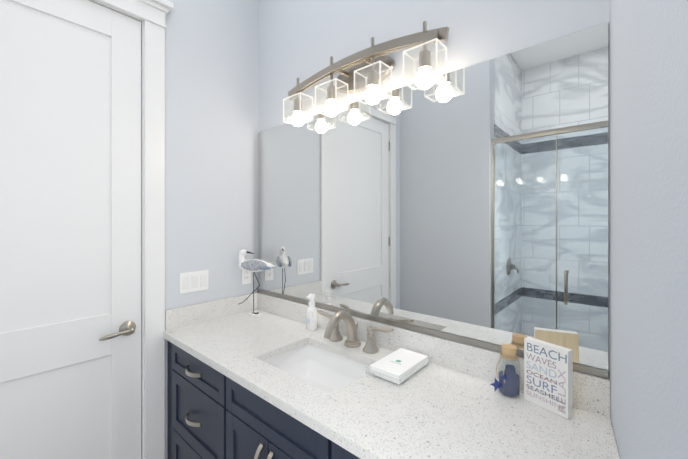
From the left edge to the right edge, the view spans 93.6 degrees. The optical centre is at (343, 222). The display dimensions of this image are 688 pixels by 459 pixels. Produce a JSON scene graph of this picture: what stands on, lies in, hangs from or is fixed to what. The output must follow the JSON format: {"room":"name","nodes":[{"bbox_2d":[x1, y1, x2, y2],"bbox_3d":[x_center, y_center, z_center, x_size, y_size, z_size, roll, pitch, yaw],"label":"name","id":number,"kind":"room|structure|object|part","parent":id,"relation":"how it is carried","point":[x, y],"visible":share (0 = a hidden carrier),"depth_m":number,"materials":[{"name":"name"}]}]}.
{"room":"bathroom","nodes":[
{"label":"bathroom","id":0,"kind":"room"},
{"bbox_2d":[165,0,258,458],"bbox_3d":[-0.791,-0.121,1.832,0.120,3.120,0.633,0,0,41],"label":"wall","id":1,"kind":"structure","parent":0,"point":[211,121],"depth_m":1.80,"materials":[{"name":"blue paint"}]},
{"bbox_2d":[0,0,140,458],"bbox_3d":[-1.262,0.237,1.238,0.042,2.388,0.846,0,0,41],"label":"door","id":2,"kind":"structure","parent":1,"relation":"in","point":[70,189],"depth_m":1.35,"materials":[{"name":"white wood"}]},
{"bbox_2d":[99,321,135,340],"bbox_3d":[-1.008,0.493,1.445,0.069,0.068,0.152,0,0,41],"label":"door handle","id":3,"kind":"object","parent":2,"relation":"attached to","point":[127,328],"depth_m":1.46,"materials":[{"name":"silver metal"}]},
{"bbox_2d":[89,0,172,458],"bbox_3d":[-1.271,0.175,1.246,0.168,2.528,1.100,0,0,41],"label":"door frame","id":4,"kind":"structure","parent":1,"relation":"attached to","point":[151,14],"depth_m":1.56,"materials":[{"name":"white wood"}]},
{"bbox_2d":[179,270,207,293],"bbox_3d":[-0.798,0.318,1.725,0.010,0.108,0.153,0,0,41],"label":"switch plate","id":5,"kind":"object","parent":1,"relation":"attached to","point":[195,281],"visible":1,"depth_m":1.72,"materials":[{"name":"white plastic"}]},
{"bbox_2d":[242,270,250,284],"bbox_3d":[-0.592,0.318,1.962,0.009,0.116,0.066,0,0,41],"label":"electrical outlet plate","id":6,"kind":"object","parent":1,"relation":"attached to","point":[246,277],"visible":0.71,"depth_m":1.96,"materials":[{"name":"white plastic"}]},
{"bbox_2d":[259,0,609,377],"bbox_3d":[0.342,-0.121,1.343,2.470,3.120,0.120,0,0,41],"label":"wall","id":7,"kind":"structure","parent":0,"point":[302,40],"depth_m":1.38,"materials":[{"name":"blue paint"}]},
{"bbox_2d":[283,21,448,126],"bbox_3d":[0.046,-0.627,1.433,0.874,0.275,0.131,0,0,41],"label":"sconce","id":8,"kind":"object","parent":7,"relation":"attached to","point":[368,70],"visible":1,"depth_m":1.35,"materials":[{"name":"clear glass"}]},
{"bbox_2d":[257,23,607,378],"bbox_3d":[0.101,-0.062,1.464,1.700,0.998,0.012,0,0,41],"label":"mirror","id":9,"kind":"object","parent":7,"relation":"attached to","point":[468,205],"visible":0.98,"depth_m":1.17,"materials":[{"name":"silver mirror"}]},
{"bbox_3d":[0.101,0.427,1.465,1.700,0.020,0.012,0,0,41],"label":"frame","id":10,"kind":"part","parent":9,"relation":"part of","materials":[{"name":"silver metal"}]},
{"bbox_2d":[609,0,687,458],"bbox_3d":[0.337,-0.120,0.196,0.120,3.120,1.760,0,0,34],"label":"wall","id":11,"kind":"structure","parent":0,"point":[648,314],"depth_m":0.49,"materials":[{"name":"grey paint"}]},
{"bbox_3d":[-0.645,1.490,0.214,2.470,0.100,3.120,0,0,41],"label":"floor","id":12,"kind":"structure","parent":0,"visible":0},
{"bbox_2d":[163,292,619,458],"bbox_3d":[-0.062,0.939,1.225,1.772,0.999,0.586,0,0,41],"label":"bathroom vanity","id":13,"kind":"object","parent":12,"relation":"on","point":[276,379],"visible":1,"depth_m":1.09,"materials":[{"name":"blue"}]},
{"bbox_2d":[238,249,274,315],"bbox_3d":[-0.502,0.347,1.866,0.201,0.381,0.147,0,0,41],"label":"bird figurine","id":14,"kind":"object","parent":13,"relation":"on","point":[253,265],"visible":1,"depth_m":1.84,"materials":[{"name":"white"}]},
{"bbox_3d":[-0.545,0.407,1.868,0.116,0.245,0.091,0,0,41],"label":"leg","id":15,"kind":"part","parent":14,"relation":"part of","materials":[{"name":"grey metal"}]},
{"bbox_3d":[-0.237,0.941,1.045,0.530,0.736,0.020,0,0,41],"label":"door","id":16,"kind":"part","parent":13,"relation":"part of","materials":[{"name":"blue wood"}]},
{"bbox_2d":[306,294,316,330],"bbox_3d":[-0.164,0.449,1.618,0.054,0.177,0.061,0,0,41],"label":"soap dispenser","id":17,"kind":"object","parent":13,"relation":"on","point":[311,318],"visible":1,"depth_m":1.60,"materials":[{"name":"white plastic"}]},
{"bbox_2d":[306,306,316,330],"bbox_3d":[-0.162,0.478,1.621,0.054,0.120,0.054,0,0,41],"label":"bottle","id":18,"kind":"object","parent":17,"relation":"attached to","point":[311,313],"depth_m":1.60,"materials":[{"name":"white plastic"}]},
{"bbox_2d":[264,344,369,393],"bbox_3d":[-0.104,0.648,1.262,0.481,0.156,0.346,0,0,41],"label":"sink","id":19,"kind":"object","parent":13,"relation":"in","point":[327,369],"depth_m":1.42,"materials":[{"name":"white ceramic"}]},
{"bbox_2d":[317,310,393,353],"bbox_3d":[-0.008,0.456,1.370,0.426,0.164,0.212,0,0,41],"label":"faucet","id":20,"kind":"object","parent":13,"relation":"on","point":[332,333],"visible":1,"depth_m":1.36,"materials":[{"name":"silver metal"}]},
{"bbox_3d":[-0.069,0.480,1.513,0.147,0.116,0.067,0,0,41],"label":"handle","id":21,"kind":"part","parent":20,"relation":"part of","materials":[{"name":"silver metal"}]},
{"bbox_3d":[-0.008,0.456,1.370,0.076,0.164,0.212,0,0,41],"label":"spout","id":22,"kind":"part","parent":20,"relation":"part of","materials":[{"name":"silver metal"}]},
{"bbox_3d":[0.142,0.480,1.329,0.147,0.116,0.067,0,0,41],"label":"handle","id":23,"kind":"part","parent":20,"relation":"part of","materials":[{"name":"silver metal"}]},
{"bbox_2d":[365,348,432,387],"bbox_3d":[0.204,0.521,1.178,0.142,0.035,0.232,0,0,41],"label":"tray","id":24,"kind":"object","parent":13,"relation":"on","point":[399,366],"visible":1,"depth_m":1.14,"materials":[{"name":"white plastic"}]},
{"bbox_2d":[490,344,520,397],"bbox_3d":[0.510,0.464,1.015,0.078,0.148,0.078,0,0,41],"label":"glass jar","id":25,"kind":"object","parent":13,"relation":"on","point":[508,383],"visible":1,"depth_m":1.00,"materials":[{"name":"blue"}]},
{"bbox_3d":[0.514,0.455,1.013,0.057,0.076,0.063,0,0,41],"label":"cord","id":26,"kind":"part","parent":25,"relation":"part of","materials":[{"name":"beige fabric"}]},
{"bbox_2d":[524,337,572,418],"bbox_3d":[0.590,0.446,0.938,0.027,0.185,0.120,0,0,-31],"label":"sign","id":27,"kind":"object","parent":13,"relation":"on","point":[548,376],"visible":1,"depth_m":0.92,"materials":[{"name":"white wood"}]}
]}

